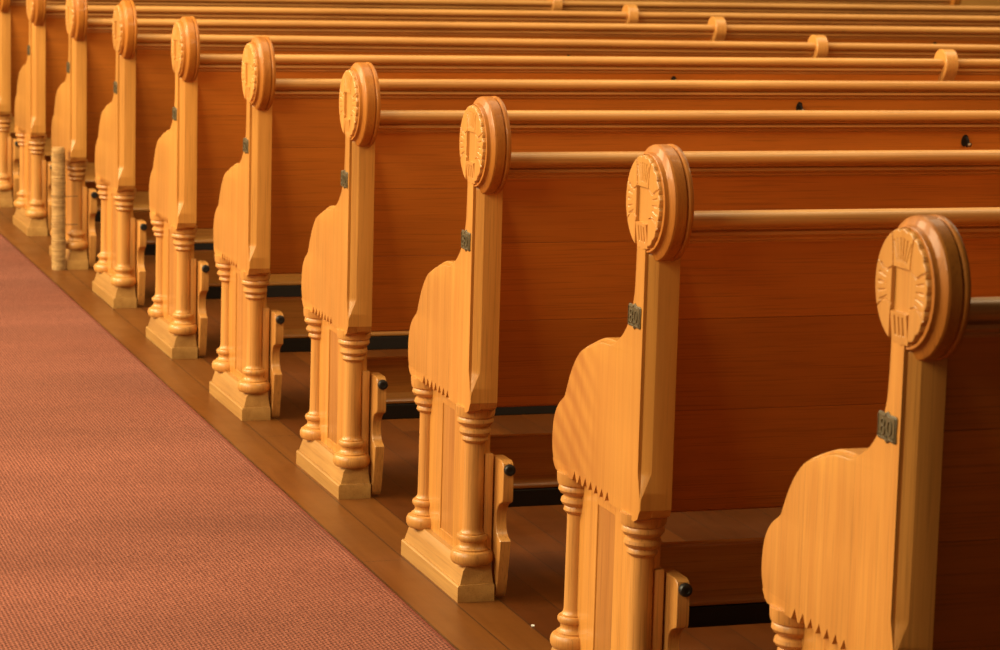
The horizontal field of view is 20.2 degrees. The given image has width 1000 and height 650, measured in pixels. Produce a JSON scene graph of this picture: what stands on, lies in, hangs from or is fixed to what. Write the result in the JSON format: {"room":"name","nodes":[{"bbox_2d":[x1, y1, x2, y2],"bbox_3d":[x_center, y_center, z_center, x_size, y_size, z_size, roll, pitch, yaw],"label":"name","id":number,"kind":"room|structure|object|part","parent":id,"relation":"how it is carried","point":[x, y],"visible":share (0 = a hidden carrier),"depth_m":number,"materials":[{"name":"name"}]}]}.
{"room":"church","nodes":[
{"label":"church","id":0,"kind":"room"},
{"bbox_2d":[0,167,782,649],"bbox_3d":[-0.253,0.458,5.781,18.000,0.050,20.700,-1,9,-18],"label":"floor","id":1,"kind":"structure","parent":0,"point":[372,529],"depth_m":6.05,"materials":[{"name":"brown wood"}]},
{"bbox_2d":[51,147,77,269],"bbox_3d":[-1.472,-0.393,9.459,0.084,0.415,0.058,-4,11,-31],"label":"pole","id":2,"kind":"object","parent":1,"relation":"on","point":[58,159],"visible":1,"depth_m":9.43,"materials":[{"name":"wood"}]},
{"bbox_2d":[0,234,456,649],"bbox_3d":[-1.564,0.322,6.237,2.015,0.008,18.400,-1,9,-18],"label":"carpet runner","id":3,"kind":"object","parent":1,"relation":"on","point":[128,521],"visible":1,"depth_m":5.76,"materials":[{"name":"red carpet"}]},
{"bbox_2d":[10,0,960,132],"bbox_3d":[-0.114,-1.161,12.823,4.657,0.949,0.535,-1,9,-18],"label":"pew","id":4,"kind":"object","parent":1,"relation":"on","point":[894,2],"visible":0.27,"depth_m":13.08,"materials":[{"name":"brown wood"}]},
{"bbox_3d":[-0.118,-0.917,12.855,4.526,0.100,0.044,-1,9,-18],"label":"under seat rail","id":5,"kind":"part","parent":4,"relation":"part of","materials":[{"name":"brown wood"}]},
{"bbox_3d":[-0.043,-1.474,12.580,4.560,0.049,0.059,-1,9,-18],"label":"rail","id":6,"kind":"part","parent":4,"relation":"part of","materials":[{"name":"brown wood"}]},
{"bbox_2d":[0,0,999,206],"bbox_3d":[0.163,-1.018,11.968,4.657,0.949,0.535,-1,9,-18],"label":"pew","id":7,"kind":"object","parent":1,"relation":"on","point":[14,21],"visible":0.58,"depth_m":11.44,"materials":[{"name":"brown wood"}]},
{"bbox_3d":[0.209,-1.117,11.818,4.530,0.486,0.133,-1,9,-18],"label":"panel","id":8,"kind":"part","parent":7,"relation":"part of","materials":[{"name":"brown wood"}]},
{"bbox_3d":[0.159,-0.774,12.001,4.526,0.100,0.044,-1,9,-18],"label":"under seat rail","id":9,"kind":"part","parent":7,"relation":"part of","materials":[{"name":"brown wood"}]},
{"bbox_3d":[0.233,-1.331,11.726,4.560,0.049,0.059,-1,9,-18],"label":"rail","id":10,"kind":"part","parent":7,"relation":"part of","materials":[{"name":"brown wood"}]},
{"bbox_2d":[13,0,999,235],"bbox_3d":[0.438,-0.876,11.118,4.657,0.949,0.535,-1,9,-18],"label":"pew","id":11,"kind":"object","parent":1,"relation":"on","point":[44,71],"visible":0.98,"depth_m":10.47,"materials":[{"name":"brown wood"}]},
{"bbox_3d":[-1.738,-0.570,10.475,0.032,0.312,0.315,-1,9,-18],"label":"panel","id":12,"kind":"part","parent":11,"relation":"part of","materials":[{"name":"brown wood"}]},
{"bbox_3d":[0.484,-0.975,10.967,4.530,0.486,0.133,-1,9,-18],"label":"panel","id":13,"kind":"part","parent":11,"relation":"part of","materials":[{"name":"brown wood"}]},
{"bbox_3d":[0.433,-0.632,11.150,4.526,0.100,0.044,-1,9,-18],"label":"under seat rail","id":14,"kind":"part","parent":11,"relation":"part of","materials":[{"name":"brown wood"}]},
{"bbox_3d":[0.508,-1.189,10.875,4.560,0.049,0.059,-1,9,-18],"label":"rail","id":15,"kind":"part","parent":11,"relation":"part of","materials":[{"name":"brown wood"}]},
{"bbox_2d":[49,0,999,269],"bbox_3d":[0.710,-0.737,10.286,4.657,0.949,0.535,-1,9,-18],"label":"pew","id":16,"kind":"object","parent":1,"relation":"on","point":[87,89],"visible":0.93,"depth_m":9.60,"materials":[{"name":"brown wood"}]},
{"bbox_3d":[-1.446,-0.862,9.405,0.005,0.040,0.054,-1,9,-18],"label":"number plate","id":17,"kind":"part","parent":16,"relation":"part of","materials":[{"name":"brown metal"}]},
{"bbox_3d":[-1.466,-0.430,9.642,0.032,0.312,0.315,-1,9,-18],"label":"panel","id":18,"kind":"part","parent":16,"relation":"part of","materials":[{"name":"brown wood"}]},
{"bbox_3d":[0.705,-0.492,10.318,4.526,0.100,0.044,-1,9,-18],"label":"under seat rail","id":19,"kind":"part","parent":16,"relation":"part of","materials":[{"name":"brown wood"}]},
{"bbox_3d":[0.756,-0.835,10.135,4.530,0.486,0.133,-1,9,-18],"label":"panel","id":20,"kind":"part","parent":16,"relation":"part of","materials":[{"name":"brown wood"}]},
{"bbox_3d":[0.780,-1.050,10.043,4.560,0.049,0.059,-1,9,-18],"label":"rail","id":21,"kind":"part","parent":16,"relation":"part of","materials":[{"name":"brown wood"}]},
{"bbox_2d":[92,0,999,308],"bbox_3d":[0.979,-0.601,9.475,4.657,0.949,0.535,-1,9,-18],"label":"pew","id":22,"kind":"object","parent":1,"relation":"on","point":[139,112],"visible":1,"depth_m":8.72,"materials":[{"name":"brown wood"}]},
{"bbox_3d":[-1.177,-0.727,8.595,0.005,0.040,0.054,-1,9,-18],"label":"number plate","id":23,"kind":"part","parent":22,"relation":"part of","materials":[{"name":"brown metal"}]},
{"bbox_3d":[-1.197,-0.295,8.832,0.032,0.312,0.315,-1,9,-18],"label":"panel","id":24,"kind":"part","parent":22,"relation":"part of","materials":[{"name":"brown wood"}]},
{"bbox_3d":[0.974,-0.357,9.508,4.526,0.100,0.044,-1,9,-18],"label":"under seat rail","id":25,"kind":"part","parent":22,"relation":"part of","materials":[{"name":"brown wood"}]},
{"bbox_3d":[1.027,-0.690,9.327,4.530,0.486,0.133,-1,9,-18],"label":"panel","id":26,"kind":"part","parent":22,"relation":"part of","materials":[{"name":"brown wood"}]},
{"bbox_3d":[1.052,-0.905,9.235,4.560,0.049,0.059,-1,9,-18],"label":"rail","id":27,"kind":"part","parent":22,"relation":"part of","materials":[{"name":"brown wood"}]},
{"bbox_2d":[146,16,999,358],"bbox_3d":[1.261,-0.455,8.601,4.657,0.949,0.535,-1,9,-18],"label":"pew","id":28,"kind":"object","parent":1,"relation":"on","point":[203,141],"visible":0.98,"depth_m":7.85,"materials":[{"name":"brown wood"}]},
{"bbox_3d":[-0.894,-0.581,7.721,0.005,0.040,0.054,-1,9,-18],"label":"number plate","id":29,"kind":"part","parent":28,"relation":"part of","materials":[{"name":"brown metal"}]},
{"bbox_3d":[-0.915,-0.149,7.958,0.032,0.312,0.315,-1,9,-18],"label":"panel","id":30,"kind":"part","parent":28,"relation":"part of","materials":[{"name":"brown wood"}]},
{"bbox_3d":[1.256,-0.211,8.634,4.526,0.100,0.044,-1,9,-18],"label":"under seat rail","id":31,"kind":"part","parent":28,"relation":"part of","materials":[{"name":"brown wood"}]},
{"bbox_3d":[1.307,-0.553,8.451,4.530,0.486,0.133,-1,9,-18],"label":"panel","id":32,"kind":"part","parent":28,"relation":"part of","materials":[{"name":"brown wood"}]},
{"bbox_3d":[1.331,-0.768,8.359,4.560,0.049,0.059,-1,9,-18],"label":"rail","id":33,"kind":"part","parent":28,"relation":"part of","materials":[{"name":"brown wood"}]},
{"bbox_2d":[209,36,999,420],"bbox_3d":[1.534,-0.313,7.750,4.657,0.949,0.535,-1,9,-18],"label":"pew","id":34,"kind":"object","parent":1,"relation":"on","point":[288,172],"visible":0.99,"depth_m":6.97,"materials":[{"name":"brown wood"}]},
{"bbox_3d":[-0.622,-0.438,6.870,0.005,0.040,0.054,-1,9,-18],"label":"number plate","id":35,"kind":"part","parent":34,"relation":"part of","materials":[{"name":"grey metal"}]},
{"bbox_3d":[-0.642,-0.006,7.107,0.032,0.312,0.315,-1,9,-18],"label":"panel","id":36,"kind":"part","parent":34,"relation":"part of","materials":[{"name":"brown wood"}]},
{"bbox_3d":[1.529,-0.068,7.783,4.526,0.100,0.044,-1,9,-18],"label":"under seat rail","id":37,"kind":"part","parent":34,"relation":"part of","materials":[{"name":"brown wood"}]},
{"bbox_3d":[1.579,-0.411,7.600,4.530,0.486,0.133,-1,9,-18],"label":"panel","id":38,"kind":"part","parent":34,"relation":"part of","materials":[{"name":"brown wood"}]},
{"bbox_3d":[1.604,-0.626,7.508,4.560,0.049,0.059,-1,9,-18],"label":"rail","id":39,"kind":"part","parent":34,"relation":"part of","materials":[{"name":"brown wood"}]},
{"bbox_2d":[296,62,999,499],"bbox_3d":[1.821,-0.171,6.904,4.657,0.949,0.535,-1,9,-18],"label":"pew","id":40,"kind":"object","parent":1,"relation":"on","point":[399,214],"visible":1,"depth_m":6.12,"materials":[{"name":"brown wood"}]},
{"bbox_3d":[-0.355,0.136,6.261,0.032,0.312,0.315,-1,9,-18],"label":"panel","id":41,"kind":"part","parent":40,"relation":"part of","materials":[{"name":"brown wood"}]},
{"bbox_3d":[-0.334,-0.312,6.021,0.005,0.040,0.054,-1,9,-18],"label":"number plate","id":42,"kind":"part","parent":40,"relation":"part of","materials":[{"name":"grey metal"}]},
{"bbox_3d":[1.817,0.073,6.936,4.526,0.100,0.044,-1,9,-18],"label":"under seat rail","id":43,"kind":"part","parent":40,"relation":"part of","materials":[{"name":"brown wood"}]},
{"bbox_3d":[1.867,-0.270,6.753,4.530,0.486,0.133,-1,9,-18],"label":"panel","id":44,"kind":"part","parent":40,"relation":"part of","materials":[{"name":"brown wood"}]},
{"bbox_3d":[1.891,-0.484,6.662,4.560,0.049,0.059,-1,9,-18],"label":"rail","id":45,"kind":"part","parent":40,"relation":"part of","materials":[{"name":"brown wood"}]},
{"bbox_2d":[401,96,999,602],"bbox_3d":[2.092,-0.030,6.061,4.657,0.949,0.535,-1,9,-18],"label":"pew","id":46,"kind":"object","parent":1,"relation":"on","point":[543,271],"visible":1,"depth_m":5.27,"materials":[{"name":"brown wood"}]},
{"bbox_3d":[-0.084,0.276,5.418,0.032,0.312,0.315,-1,9,-18],"label":"panel","id":47,"kind":"part","parent":46,"relation":"part of","materials":[{"name":"brown wood"}]},
{"bbox_3d":[-0.063,-0.156,5.181,0.005,0.040,0.054,-1,9,-18],"label":"number plate","id":48,"kind":"part","parent":46,"relation":"part of","materials":[{"name":"grey metal"}]},
{"bbox_3d":[2.088,0.214,6.094,4.526,0.100,0.044,-1,9,-18],"label":"under seat rail","id":49,"kind":"part","parent":46,"relation":"part of","materials":[{"name":"brown wood"}]},
{"bbox_3d":[2.138,-0.129,5.911,4.530,0.486,0.133,-1,9,-18],"label":"panel","id":50,"kind":"part","parent":46,"relation":"part of","materials":[{"name":"brown wood"}]},
{"bbox_3d":[2.163,-0.343,5.819,4.560,0.049,0.059,-1,9,-18],"label":"rail","id":51,"kind":"part","parent":46,"relation":"part of","materials":[{"name":"brown wood"}]},
{"bbox_2d":[550,144,999,649],"bbox_3d":[2.362,0.112,5.209,4.657,0.949,0.535,-1,9,-18],"label":"pew","id":52,"kind":"object","parent":1,"relation":"on","point":[754,346],"visible":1,"depth_m":4.41,"materials":[{"name":"brown wood"}]},
{"bbox_3d":[0.186,0.419,4.566,0.032,0.312,0.315,-1,9,-18],"label":"panel","id":53,"kind":"part","parent":52,"relation":"part of","materials":[{"name":"brown wood"}]},
{"bbox_3d":[0.207,-0.013,4.329,0.005,0.040,0.054,-1,9,-18],"label":"number plate","id":54,"kind":"part","parent":52,"relation":"part of","materials":[{"name":"grey metal"}]},
{"bbox_3d":[2.358,0.357,5.242,4.526,0.100,0.044,-1,9,-18],"label":"under seat rail","id":55,"kind":"part","parent":52,"relation":"part of","materials":[{"name":"brown wood"}]},
{"bbox_3d":[2.408,0.014,5.059,4.530,0.486,0.133,-1,9,-18],"label":"panel","id":56,"kind":"part","parent":52,"relation":"part of","materials":[{"name":"brown wood"}]},
{"bbox_3d":[2.433,-0.201,4.967,4.560,0.049,0.059,-1,9,-18],"label":"rail","id":57,"kind":"part","parent":52,"relation":"part of","materials":[{"name":"brown wood"}]},
{"bbox_2d":[762,214,999,649],"bbox_3d":[2.636,0.253,4.369,4.657,0.949,0.535,-1,9,-18],"label":"pew","id":58,"kind":"object","parent":1,"relation":"on","point":[893,543],"visible":1,"depth_m":3.51,"materials":[{"name":"brown wood"}]},
{"bbox_3d":[0.460,0.559,3.725,0.032,0.312,0.315,-1,9,-18],"label":"panel","id":59,"kind":"part","parent":58,"relation":"part of","materials":[{"name":"brown wood"}]},
{"bbox_3d":[0.480,0.127,3.488,0.005,0.040,0.054,-1,9,-18],"label":"number plate","id":60,"kind":"part","parent":58,"relation":"part of","materials":[{"name":"grey metal"}]},
{"bbox_3d":[2.682,0.154,4.218,4.530,0.486,0.133,-1,9,-18],"label":"panel","id":61,"kind":"part","parent":58,"relation":"part of","materials":[{"name":"brown wood"}]},
{"bbox_3d":[2.706,-0.060,4.126,4.560,0.049,0.059,-1,9,-18],"label":"rail","id":62,"kind":"part","parent":58,"relation":"part of","materials":[{"name":"brown wood"}]},
{"bbox_2d":[960,0,999,5],"bbox_3d":[-3.314,-3.641,14.992,18.000,5.000,0.240,-1,9,-18],"label":"wall","id":63,"kind":"structure","parent":0,"point":[963,2],"depth_m":17.23,"materials":[{"name":"brown wood"}]}
]}

